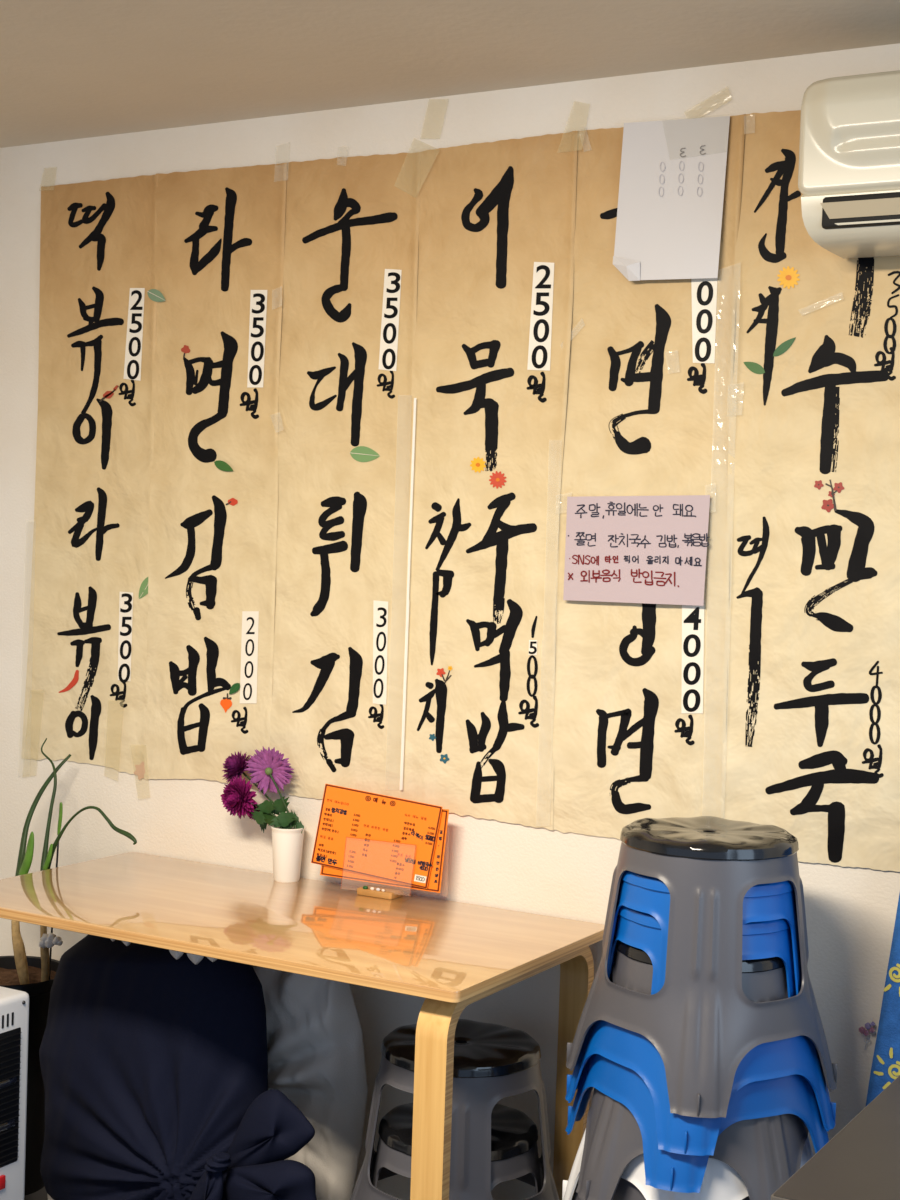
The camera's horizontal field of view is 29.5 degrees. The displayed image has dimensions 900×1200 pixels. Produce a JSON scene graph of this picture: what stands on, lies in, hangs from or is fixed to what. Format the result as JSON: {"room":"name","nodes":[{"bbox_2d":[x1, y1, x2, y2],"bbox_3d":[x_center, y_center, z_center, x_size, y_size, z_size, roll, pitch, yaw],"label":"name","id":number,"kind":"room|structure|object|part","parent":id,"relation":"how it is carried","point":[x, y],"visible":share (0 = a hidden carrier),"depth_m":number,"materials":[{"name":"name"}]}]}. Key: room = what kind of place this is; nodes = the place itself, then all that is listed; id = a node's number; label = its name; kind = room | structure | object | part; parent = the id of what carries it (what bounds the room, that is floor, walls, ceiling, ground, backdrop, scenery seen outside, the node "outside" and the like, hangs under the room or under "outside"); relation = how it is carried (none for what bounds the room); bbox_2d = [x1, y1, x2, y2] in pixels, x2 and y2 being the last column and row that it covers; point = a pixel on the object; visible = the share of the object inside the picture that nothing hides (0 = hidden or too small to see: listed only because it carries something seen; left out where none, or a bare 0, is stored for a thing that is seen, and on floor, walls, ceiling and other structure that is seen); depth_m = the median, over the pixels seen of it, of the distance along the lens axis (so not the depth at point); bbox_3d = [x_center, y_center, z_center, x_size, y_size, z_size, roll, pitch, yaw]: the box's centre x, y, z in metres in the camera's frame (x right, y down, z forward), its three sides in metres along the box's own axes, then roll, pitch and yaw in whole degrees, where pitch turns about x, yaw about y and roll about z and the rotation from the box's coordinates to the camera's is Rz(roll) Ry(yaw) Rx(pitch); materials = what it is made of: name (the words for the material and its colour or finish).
{"room":"snack restaurant","nodes":[
{"label":"snack restaurant","id":0,"kind":"room"},
{"bbox_2d":[24,1186,47,1199],"bbox_3d":[-0.846,1.423,1.103,5.000,0.080,5.120,3,2,30],"label":"floor","id":1,"kind":"structure","parent":0,"point":[41,1194],"depth_m":3.71,"materials":[{"name":"grey"}]},
{"bbox_2d":[0,986,28,1199],"bbox_3d":[-0.916,1.009,2.995,0.166,0.609,0.340,3,2,30],"label":"heater","id":2,"kind":"object","parent":1,"relation":"on","point":[14,1004],"visible":1,"depth_m":3.06,"materials":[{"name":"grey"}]},
{"bbox_2d":[0,1175,5,1189],"bbox_3d":[-0.802,1.036,3.040,0.010,0.024,0.026,3,2,30],"label":"switch","id":3,"kind":"object","parent":2,"relation":"attached to","point":[2,1177],"depth_m":3.04,"materials":[{"name":"red"}]},
{"bbox_2d":[0,956,58,1195],"bbox_3d":[-0.975,1.048,3.763,0.264,0.474,0.264,3,2,30],"label":"plant pot","id":4,"kind":"object","parent":1,"relation":"on","point":[38,991],"visible":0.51,"depth_m":3.69,"materials":[{"name":"black"}]},
{"bbox_2d":[11,754,71,984],"bbox_3d":[-0.919,0.590,3.770,0.089,0.487,0.186,2,2,12],"label":"leaf","id":5,"kind":"object","parent":4,"relation":"on","point":[24,861],"visible":0.88,"depth_m":3.70,"materials":[{"name":"green plant"}]},
{"bbox_3d":[-0.924,0.523,3.792,0.074,0.357,0.168,3,2,30],"label":"stem","id":6,"kind":"part","parent":5,"relation":"part of","materials":[{"name":"green plant"}]},
{"bbox_2d":[49,802,62,979],"bbox_3d":[-0.853,0.631,3.707,0.033,0.392,0.008,4,3,42],"label":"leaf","id":7,"kind":"object","parent":4,"relation":"in","point":[60,804],"visible":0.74,"depth_m":3.70,"materials":[{"name":"green plant"}]},
{"bbox_3d":[-0.857,0.651,3.712,0.023,0.352,0.004,3,2,30],"label":"rod","id":8,"kind":"part","parent":7,"relation":"part of","materials":[{"name":"green plant"}]},
{"bbox_2d":[40,738,136,981],"bbox_3d":[-0.809,0.574,3.661,0.082,0.514,0.383,0,3,-43],"label":"leaf","id":9,"kind":"object","parent":4,"relation":"on","point":[47,855],"visible":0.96,"depth_m":3.68,"materials":[{"name":"green plant"}]},
{"bbox_3d":[-0.881,0.502,3.752,0.033,0.382,0.154,1,2,-16],"label":"stem","id":10,"kind":"part","parent":9,"relation":"part of","materials":[{"name":"green plant"}]},
{"bbox_2d":[39,933,62,947],"bbox_3d":[-0.852,0.728,3.654,0.063,0.036,0.022,3,2,30],"label":"tie","id":11,"kind":"object","parent":9,"relation":"attached to","point":[49,940],"visible":1,"depth_m":3.65,"materials":[{"name":"white"}]},
{"bbox_3d":[-0.761,0.518,3.613,0.262,0.169,0.013,3,2,32],"label":"stem","id":12,"kind":"part","parent":9,"relation":"part of","materials":[{"name":"green plant"}]},
{"bbox_2d":[47,939,367,1199],"bbox_3d":[-0.503,0.975,3.430,0.660,0.669,0.343,3,2,30],"label":"covered object","id":13,"kind":"object","parent":1,"relation":"on","point":[315,1047],"visible":0.34,"depth_m":3.35,"materials":[{"name":"grey fabric"}]},
{"bbox_2d":[39,934,316,1199],"bbox_3d":[-0.522,0.962,3.340,0.764,0.639,0.251,3,2,30],"label":"cloth","id":14,"kind":"object","parent":13,"relation":"on","point":[154,1064],"visible":0.96,"depth_m":3.27,"materials":[{"name":"blue fabric"}]},
{"bbox_2d":[0,852,604,1199],"bbox_3d":[-0.362,0.957,3.283,1.177,0.730,0.594,3,2,30],"label":"dining table","id":15,"kind":"object","parent":1,"relation":"on","point":[453,955],"visible":0.84,"depth_m":3.15,"materials":[{"name":"brown wood"}]},
{"bbox_2d":[271,825,304,881],"bbox_3d":[-0.338,0.526,3.557,0.070,0.112,0.070,3,2,30],"label":"cup","id":16,"kind":"object","parent":15,"relation":"on","point":[287,844],"visible":0.91,"depth_m":3.53,"materials":[{"name":"white"}]},
{"bbox_2d":[220,775,281,828],"bbox_3d":[-0.422,0.469,3.563,0.144,0.201,0.064,3,2,30],"label":"chrysanthemum","id":17,"kind":"object","parent":16,"relation":"in","point":[237,797],"visible":1,"depth_m":3.56,"materials":[{"name":"purple plant"}]},
{"bbox_2d":[222,752,289,832],"bbox_3d":[-0.409,0.445,3.606,0.174,0.247,0.075,3,2,30],"label":"chrysanthemum","id":18,"kind":"object","parent":16,"relation":"in","point":[234,765],"visible":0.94,"depth_m":3.61,"materials":[{"name":"purple plant"}]},
{"bbox_3d":[-0.391,0.466,3.599,0.135,0.207,0.009,3,2,30],"label":"stem","id":19,"kind":"part","parent":18,"relation":"part of","materials":[{"name":"green plant"}]},
{"bbox_2d":[244,747,295,828],"bbox_3d":[-0.368,0.438,3.570,0.129,0.266,0.042,3,2,20],"label":"chrysanthemum","id":20,"kind":"object","parent":16,"relation":"in","point":[268,769],"visible":1,"depth_m":3.56,"materials":[{"name":"purple plant"}]},
{"bbox_3d":[-0.355,0.464,3.561,0.059,0.214,0.005,3,2,21],"label":"stem","id":21,"kind":"part","parent":20,"relation":"part of","materials":[{"name":"green plant"}]},
{"bbox_2d":[249,804,303,832],"bbox_3d":[-0.368,0.498,3.587,0.158,0.144,0.056,3,2,30],"label":"foliage","id":22,"kind":"object","parent":16,"relation":"in","point":[296,822],"visible":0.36,"depth_m":3.56,"materials":[{"name":"green plant"}]},
{"bbox_2d":[341,837,415,899],"bbox_3d":[-0.112,0.517,3.420,0.240,0.156,0.047,3,2,30],"label":"menu stand","id":23,"kind":"object","parent":15,"relation":"on","point":[368,890],"visible":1,"depth_m":3.42,"materials":[{"name":"brown wood"}]},
{"bbox_2d":[311,784,442,888],"bbox_3d":[-0.150,0.472,3.431,0.307,0.184,0.002,3,2,30],"label":"menu card","id":24,"kind":"object","parent":23,"relation":"attached to","point":[345,812],"visible":1,"depth_m":3.43,"materials":[{"name":"orange paper"}]},
{"bbox_2d":[320,809,448,892],"bbox_3d":[-0.134,0.486,3.427,0.299,0.167,0.001,3,2,30],"label":"menu card","id":25,"kind":"object","parent":23,"relation":"attached to","point":[434,884],"visible":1,"depth_m":3.37,"materials":[{"name":"orange paper"}]},
{"bbox_3d":[-0.022,0.994,2.807,0.059,0.711,0.072,3,2,30],"label":"leg","id":26,"kind":"part","parent":15,"relation":"part of","materials":[{"name":"brown wood"}]},
{"bbox_3d":[0.110,0.648,3.004,0.059,0.024,0.410,3,2,30],"label":"leg rail","id":27,"kind":"part","parent":15,"relation":"part of","materials":[{"name":"brown wood"}]},
{"bbox_3d":[0.219,0.987,3.225,0.059,0.711,0.072,3,2,30],"label":"leg","id":28,"kind":"part","parent":15,"relation":"part of","materials":[{"name":"brown wood"}]},
{"bbox_2d":[370,1103,542,1193],"bbox_3d":[0.009,1.138,3.092,0.356,0.405,0.356,0,3,-44],"label":"plastic stool","id":29,"kind":"object","parent":1,"relation":"on","point":[514,1136],"visible":0.52,"depth_m":3.02,"materials":[{"name":"grey plastic"}]},
{"bbox_2d":[350,1019,559,1199],"bbox_3d":[0.014,0.990,3.087,0.356,0.405,0.356,0,3,-44],"label":"plastic stool","id":30,"kind":"object","parent":29,"relation":"on","point":[493,1062],"visible":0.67,"depth_m":2.98,"materials":[{"name":"grey plastic"}]},
{"bbox_3d":[0.020,0.801,3.080,0.288,0.027,0.288,2,2,1],"label":"seat","id":31,"kind":"part","parent":30,"relation":"part of","materials":[{"name":"black plastic"}]},
{"bbox_3d":[0.015,0.949,3.085,0.288,0.027,0.288,2,2,1],"label":"seat","id":32,"kind":"part","parent":29,"relation":"part of","materials":[{"name":"black plastic"}]},
{"bbox_2d":[771,1075,899,1199],"bbox_3d":[0.793,1.037,2.078,0.620,0.730,0.720,3,2,30],"label":"side table","id":33,"kind":"object","parent":1,"relation":"on","point":[861,1161],"visible":1,"depth_m":2.02,"materials":[{"name":"grey laminate"}]},
{"bbox_3d":[0.396,1.160,2.818,0.439,0.405,0.439,2,2,9],"label":"plastic stool","id":34,"kind":"object","parent":1,"relation":"on","visible":0},
{"bbox_3d":[0.398,1.102,2.816,0.439,0.405,0.439,2,2,9],"label":"plastic stool","id":35,"kind":"object","parent":34,"relation":"on","visible":0},
{"bbox_3d":[0.400,1.043,2.814,0.439,0.405,0.439,2,2,9],"label":"plastic stool","id":36,"kind":"object","parent":35,"relation":"on","visible":0},
{"bbox_3d":[0.402,0.984,2.812,0.439,0.405,0.439,2,2,9],"label":"plastic stool","id":37,"kind":"object","parent":36,"relation":"on","visible":0},
{"bbox_3d":[0.404,0.926,2.810,0.439,0.405,0.439,2,2,9],"label":"plastic stool","id":38,"kind":"object","parent":37,"relation":"on","visible":0},
{"bbox_2d":[572,1178,749,1199],"bbox_3d":[0.406,0.867,2.808,0.356,0.405,0.356,0,2,-36],"label":"plastic stool","id":39,"kind":"object","parent":38,"relation":"on","point":[625,1190],"visible":0.07,"depth_m":2.70,"materials":[{"name":"grey plastic"}]},
{"bbox_2d":[562,1129,812,1199],"bbox_3d":[0.408,0.808,2.805,0.356,0.405,0.356,1,2,-33],"label":"plastic stool","id":40,"kind":"object","parent":39,"relation":"on","point":[720,1181],"visible":0.1,"depth_m":2.64,"materials":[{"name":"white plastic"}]},
{"bbox_2d":[576,940,808,1199],"bbox_3d":[0.410,0.749,2.803,0.356,0.405,0.356,2,2,15],"label":"plastic stool","id":41,"kind":"object","parent":40,"relation":"on","point":[765,1152],"visible":0.47,"depth_m":2.68,"materials":[{"name":"grey plastic"}]},
{"bbox_2d":[565,905,828,1192],"bbox_3d":[0.412,0.691,2.801,0.356,0.405,0.356,1,2,-27],"label":"plastic stool","id":42,"kind":"object","parent":41,"relation":"on","point":[791,1094],"visible":0.38,"depth_m":2.68,"materials":[{"name":"blue plastic"}]},
{"bbox_2d":[565,870,835,1155],"bbox_3d":[0.414,0.632,2.799,0.356,0.405,0.356,1,2,-32],"label":"plastic stool","id":43,"kind":"object","parent":42,"relation":"on","point":[676,1133],"visible":0.49,"depth_m":2.68,"materials":[{"name":"blue plastic"}]},
{"bbox_2d":[566,816,836,1117],"bbox_3d":[0.416,0.573,2.797,0.356,0.405,0.356,0,2,-36],"label":"plastic stool","id":44,"kind":"object","parent":43,"relation":"on","point":[701,1023],"visible":0.93,"depth_m":2.65,"materials":[{"name":"grey plastic"}]},
{"bbox_3d":[0.422,0.384,2.791,0.288,0.027,0.288,2,2,9],"label":"seat","id":45,"kind":"part","parent":44,"relation":"part of","materials":[{"name":"black plastic"}]},
{"bbox_3d":[0.420,0.443,2.793,0.288,0.027,0.288,2,2,13],"label":"seat","id":46,"kind":"part","parent":43,"relation":"part of","materials":[{"name":"blue plastic"}]},
{"bbox_3d":[0.418,0.502,2.795,0.288,0.027,0.288,3,2,18],"label":"seat","id":47,"kind":"part","parent":42,"relation":"part of","materials":[{"name":"blue plastic"}]},
{"bbox_3d":[0.416,0.560,2.797,0.288,0.027,0.288,1,2,-30],"label":"seat","id":48,"kind":"part","parent":41,"relation":"part of","materials":[{"name":"black plastic"}]},
{"bbox_2d":[0,43,899,1199],"bbox_3d":[0.442,0.186,3.226,5.000,2.327,0.120,3,2,30],"label":"wall","id":49,"kind":"structure","parent":0,"point":[850,912],"depth_m":3.50,"materials":[{"name":"white paint"}]},
{"bbox_2d":[21,174,157,779],"bbox_3d":[-0.813,-0.272,3.864,0.400,1.422,0.010,3,2,30],"label":"banner","id":50,"kind":"object","parent":49,"relation":"attached to","point":[85,692],"visible":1,"depth_m":3.86,"materials":[{"name":"paper"}]},
{"bbox_2d":[139,768,144,773],"bbox_3d":[-0.682,0.380,3.802,0.021,0.015,0.001,3,2,30],"label":"tape","id":51,"kind":"object","parent":50,"relation":"on","point":[141,770],"depth_m":3.80,"materials":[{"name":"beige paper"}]},
{"bbox_2d":[144,163,286,789],"bbox_3d":[-0.511,-0.280,3.689,0.384,1.373,0.017,3,2,31],"label":"banner","id":52,"kind":"object","parent":49,"relation":"attached to","point":[219,268],"visible":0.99,"depth_m":3.69,"materials":[{"name":"paper"}]},
{"bbox_2d":[266,152,420,798],"bbox_3d":[-0.207,-0.256,3.513,0.390,1.351,0.013,3,2,30],"label":"banner","id":53,"kind":"object","parent":49,"relation":"attached to","point":[349,303],"visible":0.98,"depth_m":3.52,"materials":[{"name":"paper"}]},
{"bbox_2d":[400,131,577,829],"bbox_3d":[0.077,-0.277,3.348,0.377,1.429,0.015,3,2,30],"label":"banner","id":54,"kind":"object","parent":49,"relation":"attached to","point":[491,352],"visible":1,"depth_m":3.35,"materials":[{"name":"paper"}]},
{"bbox_2d":[551,114,745,839],"bbox_3d":[0.360,-0.241,3.183,0.368,1.391,0.019,3,2,30],"label":"banner","id":55,"kind":"object","parent":49,"relation":"attached to","point":[638,724],"visible":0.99,"depth_m":3.20,"materials":[{"name":"paper"}]},
{"bbox_2d":[563,495,709,605],"bbox_3d":[0.345,-0.095,3.186,0.292,0.204,0.003,3,2,30],"label":"note","id":56,"kind":"object","parent":55,"relation":"attached to","point":[624,549],"visible":1,"depth_m":3.18,"materials":[{"name":"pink paper"}]},
{"bbox_2d":[613,116,729,280],"bbox_3d":[0.401,-0.735,3.136,0.219,0.298,0.020,3,2,30],"label":"paper sheet","id":57,"kind":"object","parent":55,"relation":"attached to","point":[672,182],"visible":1,"depth_m":3.14,"materials":[{"name":"grey paper"}]},
{"bbox_2d":[659,162,664,196],"bbox_3d":[0.390,-0.774,3.149,0.011,0.064,0.002,3,2,30],"label":"print","id":58,"kind":"object","parent":57,"relation":"attached to","point":[661,164],"depth_m":3.15,"materials":[{"name":"grey"}]},
{"bbox_2d":[678,161,683,195],"bbox_3d":[0.422,-0.771,3.131,0.011,0.064,0.002,3,2,30],"label":"print","id":59,"kind":"object","parent":57,"relation":"attached to","point":[680,163],"depth_m":3.13,"materials":[{"name":"grey"}]},
{"bbox_2d":[680,145,705,156],"bbox_3d":[0.443,-0.818,3.119,0.051,0.018,0.001,3,2,30],"label":"print","id":60,"kind":"object","parent":57,"relation":"attached to","point":[685,150],"depth_m":3.12,"materials":[{"name":"grey"}]},
{"bbox_2d":[697,162,703,196],"bbox_3d":[0.455,-0.765,3.112,0.011,0.064,0.002,3,2,30],"label":"print","id":61,"kind":"object","parent":57,"relation":"attached to","point":[700,165],"depth_m":3.11,"materials":[{"name":"grey"}]},
{"bbox_2d":[721,110,899,871],"bbox_3d":[0.652,-0.199,3.016,0.356,1.338,0.014,3,2,30],"label":"banner","id":62,"kind":"object","parent":49,"relation":"attached to","point":[811,747],"visible":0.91,"depth_m":3.03,"materials":[{"name":"paper"}]},
{"bbox_2d":[798,70,899,258],"bbox_3d":[0.979,-0.711,2.706,0.838,0.274,0.187,3,2,30],"label":"air conditioner","id":63,"kind":"object","parent":49,"relation":"attached to","point":[849,169],"visible":1,"depth_m":2.80,"materials":[{"name":"beige plastic"}]},
{"bbox_3d":[0.945,-0.750,2.643,0.838,0.194,0.043,3,2,30],"label":"panel","id":64,"kind":"part","parent":63,"relation":"part of","materials":[{"name":"beige plastic"}]},
{"bbox_3d":[0.983,-0.702,2.714,0.822,0.256,0.170,3,2,30],"label":"casing","id":65,"kind":"part","parent":63,"relation":"part of","materials":[{"name":"beige plastic"}]},
{"bbox_2d":[859,1018,874,1048],"bbox_3d":[0.728,0.758,2.990,0.029,0.058,0.011,3,2,30],"label":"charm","id":66,"kind":"object","parent":49,"relation":"hanging from","point":[867,1025],"visible":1,"depth_m":2.99,"materials":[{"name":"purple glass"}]},
{"bbox_2d":[865,894,899,1106],"bbox_3d":[0.892,0.705,2.824,0.433,0.697,0.026,3,2,30],"label":"cloth","id":67,"kind":"object","parent":49,"relation":"attached to","point":[885,1069],"visible":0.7,"depth_m":2.90,"materials":[{"name":"blue fabric"}]},
{"bbox_2d":[874,1048,899,1088],"bbox_3d":[0.755,0.796,2.894,0.077,0.076,0.007,3,2,24],"label":"print","id":68,"kind":"object","parent":67,"relation":"attached to","point":[886,1060],"depth_m":2.90,"materials":[{"name":"yellow"}]},
{"bbox_2d":[884,963,899,995],"bbox_3d":[0.761,0.633,2.888,0.059,0.072,0.003,3,2,33],"label":"print","id":69,"kind":"object","parent":67,"relation":"attached to","point":[892,983],"depth_m":2.90,"materials":[{"name":"yellow"}]},
{"bbox_2d":[0,0,899,147],"bbox_3d":[-0.766,-0.992,1.018,5.000,0.100,5.120,3,2,30],"label":"ceiling","id":70,"kind":"structure","parent":0,"point":[70,69],"depth_m":3.07,"materials":[{"name":"white paint"}]}
]}

